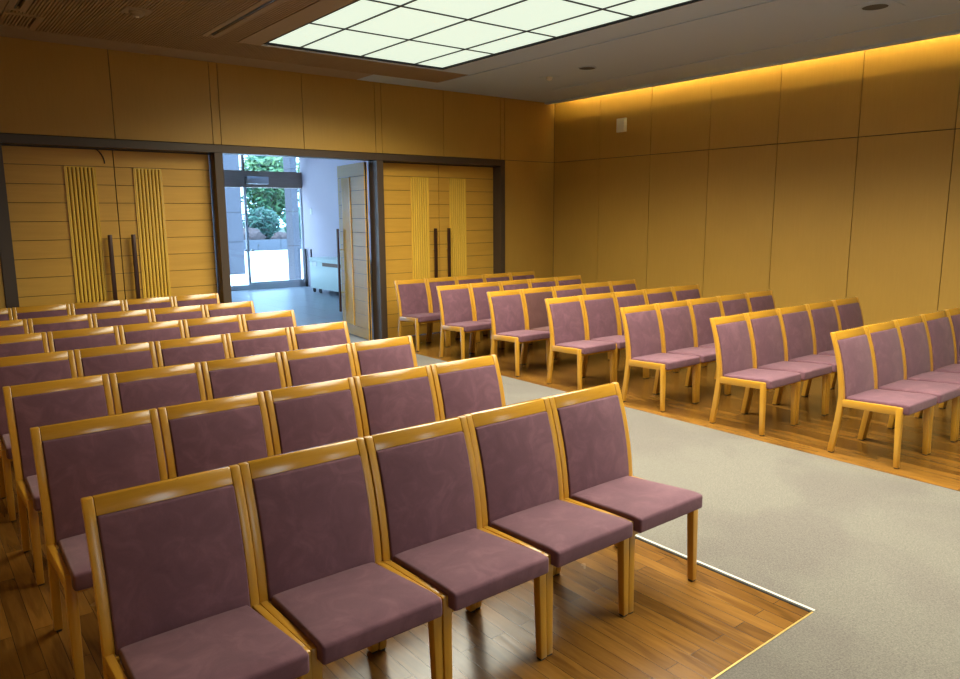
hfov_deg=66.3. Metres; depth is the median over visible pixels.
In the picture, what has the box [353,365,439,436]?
chair
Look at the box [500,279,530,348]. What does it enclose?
chair
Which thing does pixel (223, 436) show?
cushion
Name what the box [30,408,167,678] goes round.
chair
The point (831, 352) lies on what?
seat cushion
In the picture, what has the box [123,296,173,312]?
chair
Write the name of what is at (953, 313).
chair
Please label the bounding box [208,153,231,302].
trim
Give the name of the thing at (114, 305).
chair
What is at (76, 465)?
cushion
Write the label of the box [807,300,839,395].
chair
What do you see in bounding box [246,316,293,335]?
cushion
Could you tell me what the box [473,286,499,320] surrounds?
cushion
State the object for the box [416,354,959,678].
carpet
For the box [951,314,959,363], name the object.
cushion
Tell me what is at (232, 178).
window
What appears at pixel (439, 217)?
door
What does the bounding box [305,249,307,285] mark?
post
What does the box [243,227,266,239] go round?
rock
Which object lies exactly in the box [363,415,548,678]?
chair
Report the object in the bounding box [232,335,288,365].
cushion
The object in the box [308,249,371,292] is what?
cabinet
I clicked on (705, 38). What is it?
ceiling
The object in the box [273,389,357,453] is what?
cushion
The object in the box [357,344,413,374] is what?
cushion
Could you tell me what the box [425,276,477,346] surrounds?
chair
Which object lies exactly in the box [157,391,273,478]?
chair
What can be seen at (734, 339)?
cushion
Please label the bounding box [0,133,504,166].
trim
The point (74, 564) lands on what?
seat cushion
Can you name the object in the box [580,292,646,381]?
chair
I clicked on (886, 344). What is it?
cushion
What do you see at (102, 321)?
cushion
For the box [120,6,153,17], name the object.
smoke detector
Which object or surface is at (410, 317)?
seat cushion
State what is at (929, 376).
seat cushion
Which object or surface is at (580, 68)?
grille
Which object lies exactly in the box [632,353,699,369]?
seat cushion
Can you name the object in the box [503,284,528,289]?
cushion
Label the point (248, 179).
door
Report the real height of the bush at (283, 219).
1.995 m
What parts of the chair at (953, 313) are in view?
rail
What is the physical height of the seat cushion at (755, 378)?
0.076 m
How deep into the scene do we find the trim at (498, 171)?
11.11 m
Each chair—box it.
[0,308,12,320]
[0,319,28,335]
[0,332,48,356]
[0,350,76,521]
[2,374,114,585]
[12,304,70,329]
[27,314,92,351]
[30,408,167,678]
[47,325,120,376]
[70,300,124,327]
[74,341,157,412]
[80,464,311,678]
[92,309,151,342]
[109,362,205,476]
[118,320,184,363]
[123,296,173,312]
[150,305,205,333]
[154,334,229,393]
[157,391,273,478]
[173,293,219,309]
[182,315,243,337]
[200,352,285,399]
[204,301,254,316]
[225,327,292,365]
[238,437,443,678]
[241,310,296,335]
[263,377,362,455]
[280,343,355,386]
[289,321,349,349]
[349,336,417,375]
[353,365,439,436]
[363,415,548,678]
[394,278,447,350]
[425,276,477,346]
[430,354,505,419]
[436,284,491,359]
[455,275,485,342]
[463,397,632,655]
[469,281,502,354]
[483,273,510,334]
[487,289,549,376]
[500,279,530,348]
[510,271,535,279]
[521,286,555,363]
[528,277,556,343]
[545,296,615,389]
[547,382,702,613]
[552,284,609,359]
[555,275,582,285]
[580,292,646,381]
[582,281,611,294]
[609,279,637,291]
[613,289,676,377]
[620,304,699,411]
[643,287,704,371]
[655,300,728,402]
[672,284,706,366]
[689,296,730,394]
[709,313,800,435]
[718,293,749,315]
[746,290,775,311]
[746,309,831,424]
[776,304,836,414]
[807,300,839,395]
[827,326,936,468]
[833,297,863,388]
[864,320,959,453]
[893,315,959,440]
[920,310,959,417]
[944,307,959,407]
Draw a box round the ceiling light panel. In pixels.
[264,0,702,69]
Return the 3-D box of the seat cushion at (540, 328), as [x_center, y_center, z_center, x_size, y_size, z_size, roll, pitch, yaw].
[0.859,-0.111,8.353,0.442,0.076,0.444,-8,12,-37]
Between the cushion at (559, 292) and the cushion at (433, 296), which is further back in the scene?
the cushion at (433, 296)
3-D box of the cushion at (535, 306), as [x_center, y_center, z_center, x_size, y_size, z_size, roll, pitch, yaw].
[0.701,-0.332,8.520,0.418,0.416,0.111,-8,12,-37]
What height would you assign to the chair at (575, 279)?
0.866 m
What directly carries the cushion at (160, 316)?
on the chair at (194, 311)
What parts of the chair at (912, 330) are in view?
leg, rail, leg, leg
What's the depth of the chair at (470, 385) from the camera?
4.28 m
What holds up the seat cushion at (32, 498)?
on the chair at (27, 406)
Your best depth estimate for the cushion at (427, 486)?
2.92 m
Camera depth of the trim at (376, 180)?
9.88 m
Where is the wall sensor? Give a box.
[616,118,626,132]
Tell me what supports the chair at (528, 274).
on the floor
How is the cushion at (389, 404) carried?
on the chair at (401, 398)
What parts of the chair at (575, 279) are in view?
rail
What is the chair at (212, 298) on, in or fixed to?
on the floor
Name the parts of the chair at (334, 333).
leg, rail, leg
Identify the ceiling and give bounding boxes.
[0,0,959,104]
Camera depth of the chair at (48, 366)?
4.51 m
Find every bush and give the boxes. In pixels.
[242,206,282,239]
[281,207,300,238]
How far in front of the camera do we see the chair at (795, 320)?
6.61 m
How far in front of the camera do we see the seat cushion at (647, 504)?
3.31 m
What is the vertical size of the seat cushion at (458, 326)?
0.076 m
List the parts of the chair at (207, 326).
leg, rail, leg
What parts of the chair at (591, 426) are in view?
leg, rail, rail, leg, leg, leg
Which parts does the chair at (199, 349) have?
leg, rail, leg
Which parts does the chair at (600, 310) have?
leg, rail, leg, leg, leg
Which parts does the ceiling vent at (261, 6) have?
blade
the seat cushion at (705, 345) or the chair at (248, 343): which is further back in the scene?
the seat cushion at (705, 345)
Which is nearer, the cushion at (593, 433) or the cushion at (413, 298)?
the cushion at (593, 433)
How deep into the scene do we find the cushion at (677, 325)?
7.05 m
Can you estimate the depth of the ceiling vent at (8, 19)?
6.41 m
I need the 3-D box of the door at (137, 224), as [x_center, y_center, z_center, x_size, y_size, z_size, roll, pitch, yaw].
[-3.894,-0.835,8.013,2.040,2.411,0.143,-8,12,-38]
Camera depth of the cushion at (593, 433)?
3.52 m
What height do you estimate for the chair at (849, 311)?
0.866 m
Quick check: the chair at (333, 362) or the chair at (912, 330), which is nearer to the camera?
the chair at (333, 362)
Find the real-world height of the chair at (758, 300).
0.866 m
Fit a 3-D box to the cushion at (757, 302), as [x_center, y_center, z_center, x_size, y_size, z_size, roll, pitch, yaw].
[3.065,-0.254,7.966,0.418,0.416,0.111,-8,12,-37]
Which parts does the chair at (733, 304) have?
leg, rail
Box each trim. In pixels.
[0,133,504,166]
[0,143,18,319]
[3,0,465,82]
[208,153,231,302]
[368,160,387,339]
[493,166,504,273]
[635,535,814,611]
[711,612,812,678]
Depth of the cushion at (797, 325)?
6.63 m
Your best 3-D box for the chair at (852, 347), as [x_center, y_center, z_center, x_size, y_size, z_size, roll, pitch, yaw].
[2.840,0.388,5.200,0.484,0.866,0.559,-8,12,-37]
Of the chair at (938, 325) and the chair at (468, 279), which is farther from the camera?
the chair at (468, 279)
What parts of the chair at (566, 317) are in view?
leg, rail, rail, leg, leg, rail, leg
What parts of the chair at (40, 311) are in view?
leg, rail, leg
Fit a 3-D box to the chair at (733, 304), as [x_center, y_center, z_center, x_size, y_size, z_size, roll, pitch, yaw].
[2.797,-0.009,7.545,0.484,0.866,0.559,-8,12,-37]
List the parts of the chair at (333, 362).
leg, rail, leg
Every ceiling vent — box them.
[0,9,43,29]
[5,0,33,11]
[201,0,285,37]
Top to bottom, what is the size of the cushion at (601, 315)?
0.416 m
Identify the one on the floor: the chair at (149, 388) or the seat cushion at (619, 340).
the chair at (149, 388)
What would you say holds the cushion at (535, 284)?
on the chair at (549, 281)
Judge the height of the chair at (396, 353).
0.866 m
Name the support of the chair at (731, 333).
on the floor
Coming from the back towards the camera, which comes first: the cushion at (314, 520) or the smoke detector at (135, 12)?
the smoke detector at (135, 12)
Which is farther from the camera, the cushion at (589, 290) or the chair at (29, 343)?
the cushion at (589, 290)
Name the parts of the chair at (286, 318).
leg, rail, leg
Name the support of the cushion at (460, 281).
on the chair at (468, 279)
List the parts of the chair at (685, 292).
leg, rail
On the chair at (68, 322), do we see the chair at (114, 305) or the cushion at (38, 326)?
the cushion at (38, 326)
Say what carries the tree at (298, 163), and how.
on the garden
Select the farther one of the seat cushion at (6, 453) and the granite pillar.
the granite pillar
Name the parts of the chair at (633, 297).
leg, rail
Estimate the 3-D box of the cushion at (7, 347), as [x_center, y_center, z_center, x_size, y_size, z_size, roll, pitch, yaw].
[-3.375,0.239,5.311,0.418,0.416,0.111,-8,12,-38]
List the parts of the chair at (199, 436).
leg, rail, leg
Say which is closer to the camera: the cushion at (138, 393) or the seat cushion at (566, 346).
the cushion at (138, 393)
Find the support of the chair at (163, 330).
on the floor
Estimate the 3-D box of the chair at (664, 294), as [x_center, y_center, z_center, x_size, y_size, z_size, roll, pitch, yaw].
[2.193,-0.126,8.264,0.484,0.866,0.559,-7,12,-36]
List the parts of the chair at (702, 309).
leg, rail, leg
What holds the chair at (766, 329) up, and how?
on the floor
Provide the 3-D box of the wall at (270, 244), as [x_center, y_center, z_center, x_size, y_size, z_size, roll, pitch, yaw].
[-12.356,-4.608,36.931,38.400,0.720,0.405,-8,12,-38]
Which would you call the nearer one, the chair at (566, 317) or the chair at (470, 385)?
the chair at (470, 385)
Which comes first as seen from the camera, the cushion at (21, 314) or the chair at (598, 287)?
the cushion at (21, 314)
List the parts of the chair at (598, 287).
rail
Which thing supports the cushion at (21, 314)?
on the chair at (40, 311)
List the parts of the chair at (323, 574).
leg, rail, rail, leg, leg, rail, leg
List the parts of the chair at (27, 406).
leg, rail, leg, rail, leg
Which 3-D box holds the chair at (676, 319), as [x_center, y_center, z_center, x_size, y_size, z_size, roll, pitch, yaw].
[2.018,0.096,6.957,0.484,0.866,0.559,-8,12,-37]
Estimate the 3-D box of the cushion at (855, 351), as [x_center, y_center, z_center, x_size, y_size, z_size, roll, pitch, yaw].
[2.718,0.195,5.327,0.418,0.416,0.111,-8,12,-37]
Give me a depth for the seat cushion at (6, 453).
4.13 m
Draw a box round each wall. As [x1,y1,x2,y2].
[0,36,554,307]
[223,154,245,274]
[243,239,301,250]
[299,158,371,295]
[553,34,959,325]
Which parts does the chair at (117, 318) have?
leg, rail, leg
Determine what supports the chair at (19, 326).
on the floor
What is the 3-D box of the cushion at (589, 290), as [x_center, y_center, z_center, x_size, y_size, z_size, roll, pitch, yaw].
[1.477,-0.437,9.111,0.418,0.416,0.111,-8,12,-37]
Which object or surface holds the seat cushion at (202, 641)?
on the chair at (173, 569)
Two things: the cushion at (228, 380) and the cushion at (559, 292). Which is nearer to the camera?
the cushion at (228, 380)
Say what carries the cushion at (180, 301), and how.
on the chair at (212, 298)
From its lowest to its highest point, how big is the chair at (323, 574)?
0.866 m
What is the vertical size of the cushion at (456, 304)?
0.416 m
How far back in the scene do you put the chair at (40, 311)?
7.10 m
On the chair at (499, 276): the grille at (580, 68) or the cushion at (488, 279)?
the cushion at (488, 279)
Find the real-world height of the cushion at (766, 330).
0.416 m
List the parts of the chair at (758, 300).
leg, rail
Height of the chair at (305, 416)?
0.866 m
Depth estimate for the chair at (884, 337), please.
5.51 m
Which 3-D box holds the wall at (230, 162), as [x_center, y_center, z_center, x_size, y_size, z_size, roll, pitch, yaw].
[-9.842,-3.721,20.305,6.492,4.292,0.400,-8,12,-38]
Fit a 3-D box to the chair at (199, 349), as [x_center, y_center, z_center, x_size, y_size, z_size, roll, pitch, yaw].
[-1.865,0.448,5.037,0.484,0.866,0.559,-8,12,-38]
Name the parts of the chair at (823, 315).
leg, rail, leg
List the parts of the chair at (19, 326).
rail, leg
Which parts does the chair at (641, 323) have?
leg, rail, rail, leg, leg, rail, leg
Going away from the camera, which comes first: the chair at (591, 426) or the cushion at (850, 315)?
the chair at (591, 426)
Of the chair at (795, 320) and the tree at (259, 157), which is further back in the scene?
the tree at (259, 157)
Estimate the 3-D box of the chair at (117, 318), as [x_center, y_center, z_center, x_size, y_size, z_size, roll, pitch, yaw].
[-3.074,0.205,6.514,0.484,0.866,0.559,-8,12,-38]
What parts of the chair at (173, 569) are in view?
leg, rail, rail, rail, leg, rail, leg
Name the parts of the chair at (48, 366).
rail, leg, leg, rail, leg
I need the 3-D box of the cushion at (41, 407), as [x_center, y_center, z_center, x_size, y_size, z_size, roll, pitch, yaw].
[-2.166,0.481,3.835,0.418,0.416,0.111,-8,12,-38]
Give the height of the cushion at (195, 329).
0.416 m
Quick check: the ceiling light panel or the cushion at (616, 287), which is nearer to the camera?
the ceiling light panel
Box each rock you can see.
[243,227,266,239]
[271,232,286,238]
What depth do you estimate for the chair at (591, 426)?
3.44 m
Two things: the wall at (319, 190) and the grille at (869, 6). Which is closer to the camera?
the grille at (869, 6)
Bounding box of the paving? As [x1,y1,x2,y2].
[230,249,302,285]
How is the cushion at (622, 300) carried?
on the chair at (633, 297)
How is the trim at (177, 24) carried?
attached to the ceiling
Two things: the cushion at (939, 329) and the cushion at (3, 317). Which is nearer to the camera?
the cushion at (939, 329)
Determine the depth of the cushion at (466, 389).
4.28 m
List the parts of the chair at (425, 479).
leg, rail, rail, leg, leg, rail, leg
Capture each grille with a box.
[579,67,594,69]
[862,4,888,9]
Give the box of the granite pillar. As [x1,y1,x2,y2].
[283,157,301,279]
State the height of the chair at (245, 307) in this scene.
0.866 m
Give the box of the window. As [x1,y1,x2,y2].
[224,155,305,290]
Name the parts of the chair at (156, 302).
leg, rail, leg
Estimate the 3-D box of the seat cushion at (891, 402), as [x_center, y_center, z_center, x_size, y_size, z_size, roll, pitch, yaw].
[2.875,0.416,5.159,0.442,0.076,0.444,-8,12,-37]
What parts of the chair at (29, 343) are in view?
rail, leg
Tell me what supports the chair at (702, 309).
on the floor
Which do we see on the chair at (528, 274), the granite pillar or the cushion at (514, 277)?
the cushion at (514, 277)
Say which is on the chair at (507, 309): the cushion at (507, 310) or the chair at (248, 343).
the cushion at (507, 310)
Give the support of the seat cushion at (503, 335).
on the chair at (507, 309)
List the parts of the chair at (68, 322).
leg, rail, leg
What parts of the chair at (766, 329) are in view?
leg, rail, leg, leg, leg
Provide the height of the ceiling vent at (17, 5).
0.034 m
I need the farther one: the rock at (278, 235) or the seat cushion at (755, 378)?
the rock at (278, 235)
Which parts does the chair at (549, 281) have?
rail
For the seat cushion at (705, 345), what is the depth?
7.23 m
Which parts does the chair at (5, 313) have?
rail, leg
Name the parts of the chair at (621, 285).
rail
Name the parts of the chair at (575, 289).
leg, rail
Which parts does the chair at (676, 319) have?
leg, rail, leg, leg, leg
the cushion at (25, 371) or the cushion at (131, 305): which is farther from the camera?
the cushion at (131, 305)
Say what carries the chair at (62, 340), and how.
on the floor
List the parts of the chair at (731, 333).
leg, rail, rail, leg, leg, leg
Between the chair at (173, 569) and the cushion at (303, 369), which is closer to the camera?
the chair at (173, 569)
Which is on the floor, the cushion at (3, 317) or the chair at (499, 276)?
the chair at (499, 276)
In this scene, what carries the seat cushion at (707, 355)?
on the chair at (676, 319)
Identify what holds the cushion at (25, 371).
on the chair at (48, 366)
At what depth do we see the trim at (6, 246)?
7.20 m
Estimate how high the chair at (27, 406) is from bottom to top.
0.866 m
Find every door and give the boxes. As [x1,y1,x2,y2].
[1,144,217,314]
[243,176,304,284]
[336,162,371,339]
[383,162,492,337]
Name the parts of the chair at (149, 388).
leg, rail, leg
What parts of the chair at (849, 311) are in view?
leg, rail, leg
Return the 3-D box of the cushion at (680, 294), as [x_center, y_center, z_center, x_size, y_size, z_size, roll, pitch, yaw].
[2.467,-0.371,8.680,0.418,0.416,0.111,-7,12,-36]
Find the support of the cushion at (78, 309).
on the chair at (114, 305)
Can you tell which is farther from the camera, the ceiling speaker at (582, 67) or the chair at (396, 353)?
the ceiling speaker at (582, 67)
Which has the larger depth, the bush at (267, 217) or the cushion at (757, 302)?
the bush at (267, 217)
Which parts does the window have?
frame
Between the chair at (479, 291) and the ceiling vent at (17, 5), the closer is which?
the ceiling vent at (17, 5)
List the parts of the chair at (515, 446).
leg, rail, rail, leg, leg, leg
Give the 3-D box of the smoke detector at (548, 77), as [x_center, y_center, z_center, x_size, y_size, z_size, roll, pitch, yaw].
[0.869,-3.264,9.207,0.180,0.048,0.180,-8,12,-38]
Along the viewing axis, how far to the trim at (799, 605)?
3.47 m
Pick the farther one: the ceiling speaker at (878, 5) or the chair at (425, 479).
the ceiling speaker at (878, 5)
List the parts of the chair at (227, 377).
leg, rail, leg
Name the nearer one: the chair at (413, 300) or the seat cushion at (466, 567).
the seat cushion at (466, 567)
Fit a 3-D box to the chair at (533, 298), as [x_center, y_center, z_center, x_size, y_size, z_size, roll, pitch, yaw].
[0.823,-0.139,8.394,0.484,0.866,0.559,-8,12,-37]
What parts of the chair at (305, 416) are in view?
leg, rail, leg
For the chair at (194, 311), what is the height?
0.866 m
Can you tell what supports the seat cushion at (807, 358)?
on the chair at (795, 320)
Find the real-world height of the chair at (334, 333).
0.866 m
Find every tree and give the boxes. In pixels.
[239,156,285,226]
[246,155,280,191]
[296,161,299,204]
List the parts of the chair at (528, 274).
rail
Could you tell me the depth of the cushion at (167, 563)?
2.33 m
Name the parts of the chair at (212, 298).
leg, rail, leg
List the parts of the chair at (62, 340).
leg, rail, leg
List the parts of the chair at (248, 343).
leg, rail, leg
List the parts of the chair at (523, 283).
leg, rail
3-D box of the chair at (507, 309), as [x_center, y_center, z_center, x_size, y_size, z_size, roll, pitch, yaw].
[0.435,-0.086,8.098,0.484,0.866,0.559,-8,12,-37]
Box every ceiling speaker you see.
[578,66,595,69]
[845,0,905,14]
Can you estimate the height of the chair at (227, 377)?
0.866 m
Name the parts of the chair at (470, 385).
leg, rail, leg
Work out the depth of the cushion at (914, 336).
5.88 m
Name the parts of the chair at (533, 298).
leg, rail, leg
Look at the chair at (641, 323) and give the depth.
6.68 m
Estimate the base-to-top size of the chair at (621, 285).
0.866 m
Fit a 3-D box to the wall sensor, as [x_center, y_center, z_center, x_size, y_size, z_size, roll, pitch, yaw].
[2.005,-3.048,10.451,0.062,0.190,0.175,-8,12,-38]
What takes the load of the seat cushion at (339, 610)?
on the chair at (323, 574)
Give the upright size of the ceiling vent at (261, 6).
0.034 m
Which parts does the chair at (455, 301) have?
leg, rail, rail, leg, leg, rail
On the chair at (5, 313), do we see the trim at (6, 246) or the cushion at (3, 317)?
the cushion at (3, 317)
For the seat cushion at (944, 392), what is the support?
on the chair at (884, 337)
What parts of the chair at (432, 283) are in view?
leg, rail, leg, leg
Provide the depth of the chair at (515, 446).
3.15 m
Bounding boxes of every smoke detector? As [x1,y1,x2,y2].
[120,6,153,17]
[539,75,558,80]
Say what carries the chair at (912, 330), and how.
on the floor
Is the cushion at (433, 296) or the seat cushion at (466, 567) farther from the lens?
the cushion at (433, 296)
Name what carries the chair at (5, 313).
on the floor
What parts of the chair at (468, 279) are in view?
rail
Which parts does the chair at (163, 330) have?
leg, rail, leg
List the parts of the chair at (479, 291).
leg, rail, leg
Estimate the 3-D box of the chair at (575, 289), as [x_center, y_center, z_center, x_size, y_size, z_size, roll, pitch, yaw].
[1.212,-0.192,8.689,0.484,0.866,0.559,-8,12,-37]
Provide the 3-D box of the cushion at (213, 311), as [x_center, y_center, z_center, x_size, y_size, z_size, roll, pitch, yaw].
[-2.433,-0.095,7.243,0.418,0.416,0.111,-8,12,-38]
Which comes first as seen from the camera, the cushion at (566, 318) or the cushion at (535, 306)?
the cushion at (566, 318)
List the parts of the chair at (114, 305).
leg, rail, leg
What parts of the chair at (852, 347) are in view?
leg, rail, leg, rail, leg, leg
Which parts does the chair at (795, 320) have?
leg, rail, leg, leg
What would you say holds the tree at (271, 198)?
on the garden
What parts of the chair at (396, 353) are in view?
leg, rail, leg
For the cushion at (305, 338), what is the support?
on the chair at (334, 333)
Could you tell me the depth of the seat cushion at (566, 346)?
7.23 m
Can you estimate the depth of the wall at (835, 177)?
8.71 m
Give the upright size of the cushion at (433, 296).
0.416 m
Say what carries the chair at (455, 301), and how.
on the floor
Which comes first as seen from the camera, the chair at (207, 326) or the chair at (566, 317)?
the chair at (207, 326)
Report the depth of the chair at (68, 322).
6.32 m
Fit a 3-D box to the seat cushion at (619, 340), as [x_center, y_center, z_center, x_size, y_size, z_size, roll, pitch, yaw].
[1.440,0.005,7.645,0.442,0.076,0.444,-7,12,-36]
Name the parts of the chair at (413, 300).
leg, rail, rail, leg, leg, rail, leg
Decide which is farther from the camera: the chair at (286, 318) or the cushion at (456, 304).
the cushion at (456, 304)
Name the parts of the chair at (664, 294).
leg, rail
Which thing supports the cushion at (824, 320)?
on the chair at (823, 315)
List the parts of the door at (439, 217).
reeded panel, handle, handle, reeded panel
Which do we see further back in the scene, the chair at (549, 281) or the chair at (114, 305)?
the chair at (549, 281)
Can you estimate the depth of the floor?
3.31 m
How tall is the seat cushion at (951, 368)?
0.076 m
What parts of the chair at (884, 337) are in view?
leg, rail, leg, leg, leg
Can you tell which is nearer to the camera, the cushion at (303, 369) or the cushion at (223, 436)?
the cushion at (223, 436)
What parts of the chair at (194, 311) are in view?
leg, rail, leg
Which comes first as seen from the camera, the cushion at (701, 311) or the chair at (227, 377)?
the chair at (227, 377)
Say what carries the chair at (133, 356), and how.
on the floor
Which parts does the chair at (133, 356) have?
leg, rail, leg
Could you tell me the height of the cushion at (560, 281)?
0.416 m
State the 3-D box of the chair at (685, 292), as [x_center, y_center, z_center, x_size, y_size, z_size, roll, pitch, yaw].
[2.587,-0.178,8.552,0.484,0.866,0.559,-7,12,-36]
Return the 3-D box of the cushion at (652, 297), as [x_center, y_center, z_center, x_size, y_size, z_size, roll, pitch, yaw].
[2.073,-0.320,8.392,0.418,0.416,0.111,-7,12,-36]
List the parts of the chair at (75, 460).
leg, rail, leg, rail, leg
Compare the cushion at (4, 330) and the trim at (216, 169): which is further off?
the trim at (216, 169)
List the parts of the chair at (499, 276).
rail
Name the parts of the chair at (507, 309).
leg, rail, rail, leg, leg, rail, leg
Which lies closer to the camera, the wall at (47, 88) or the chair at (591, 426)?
the chair at (591, 426)
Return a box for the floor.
[0,286,959,678]
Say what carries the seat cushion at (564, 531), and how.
on the chair at (515, 446)
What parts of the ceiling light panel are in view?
diffuser pane, diffuser pane, diffuser pane, diffuser pane, diffuser pane, diffuser pane, diffuser pane, diffuser pane, diffuser pane, diffuser pane, diffuser pane, diffuser pane, diffuser pane, diffuser pane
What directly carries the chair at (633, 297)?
on the floor
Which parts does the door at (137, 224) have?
reeded panel, handle, handle, reeded panel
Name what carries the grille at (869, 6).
attached to the ceiling speaker at (878, 5)
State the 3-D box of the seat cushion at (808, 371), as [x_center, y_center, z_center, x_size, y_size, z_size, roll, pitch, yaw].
[2.645,0.241,6.204,0.442,0.076,0.444,-8,12,-37]
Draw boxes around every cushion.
[0,314,8,320]
[0,326,23,335]
[0,340,43,356]
[0,360,71,437]
[1,433,12,458]
[12,386,107,480]
[17,310,66,329]
[25,475,40,510]
[33,321,88,351]
[42,423,159,544]
[58,533,92,590]
[75,306,120,327]
[96,485,249,654]
[97,316,147,342]
[118,373,200,448]
[118,605,309,678]
[128,302,170,312]
[155,311,201,333]
[168,405,267,476]
[177,298,216,309]
[188,322,239,336]
[209,307,251,316]
[209,362,280,398]
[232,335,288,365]
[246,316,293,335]
[252,455,374,600]
[270,562,441,664]
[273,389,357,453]
[288,353,351,385]
[295,329,346,349]
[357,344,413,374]
[362,376,434,434]
[376,431,476,560]
[392,528,548,610]
[398,283,428,316]
[403,313,440,321]
[429,281,454,312]
[438,365,501,418]
[440,288,472,324]
[446,321,491,331]
[458,279,482,283]
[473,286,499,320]
[475,411,558,525]
[486,277,508,281]
[489,499,632,567]
[491,294,524,334]
[497,330,549,341]
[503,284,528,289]
[512,275,533,279]
[525,291,552,329]
[531,326,549,331]
[532,281,555,287]
[549,301,584,345]
[556,289,582,297]
[556,340,615,353]
[557,395,628,498]
[558,279,580,285]
[571,476,702,532]
[585,286,609,294]
[585,298,617,339]
[591,335,625,348]
[613,284,635,291]
[617,295,644,334]
[625,310,661,359]
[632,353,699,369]
[647,292,673,303]
[660,306,693,352]
[667,347,715,362]
[675,289,699,300]
[692,302,720,346]
[699,343,714,347]
[716,321,752,376]
[722,299,748,315]
[724,368,800,388]
[750,295,774,311]
[751,315,783,368]
[758,361,831,379]
[782,311,812,360]
[790,354,836,371]
[811,307,838,354]
[818,349,834,355]
[837,303,862,329]
[837,334,873,398]
[847,389,936,414]
[870,328,903,388]
[879,380,959,403]
[900,322,929,379]
[908,371,959,384]
[927,317,954,370]
[935,364,959,372]
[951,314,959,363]
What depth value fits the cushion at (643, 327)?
6.76 m
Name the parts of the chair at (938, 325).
leg, rail, leg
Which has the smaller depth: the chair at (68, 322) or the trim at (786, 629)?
the trim at (786, 629)
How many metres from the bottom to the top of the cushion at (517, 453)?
0.416 m
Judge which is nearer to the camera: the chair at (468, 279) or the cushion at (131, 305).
the cushion at (131, 305)
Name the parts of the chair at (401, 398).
leg, rail, leg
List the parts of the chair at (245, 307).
leg, rail, leg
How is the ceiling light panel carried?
attached to the ceiling
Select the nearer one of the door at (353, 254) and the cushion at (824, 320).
the cushion at (824, 320)
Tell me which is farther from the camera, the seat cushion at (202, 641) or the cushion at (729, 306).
the cushion at (729, 306)
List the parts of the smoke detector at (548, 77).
mounting plate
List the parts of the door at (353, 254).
handle, reeded panel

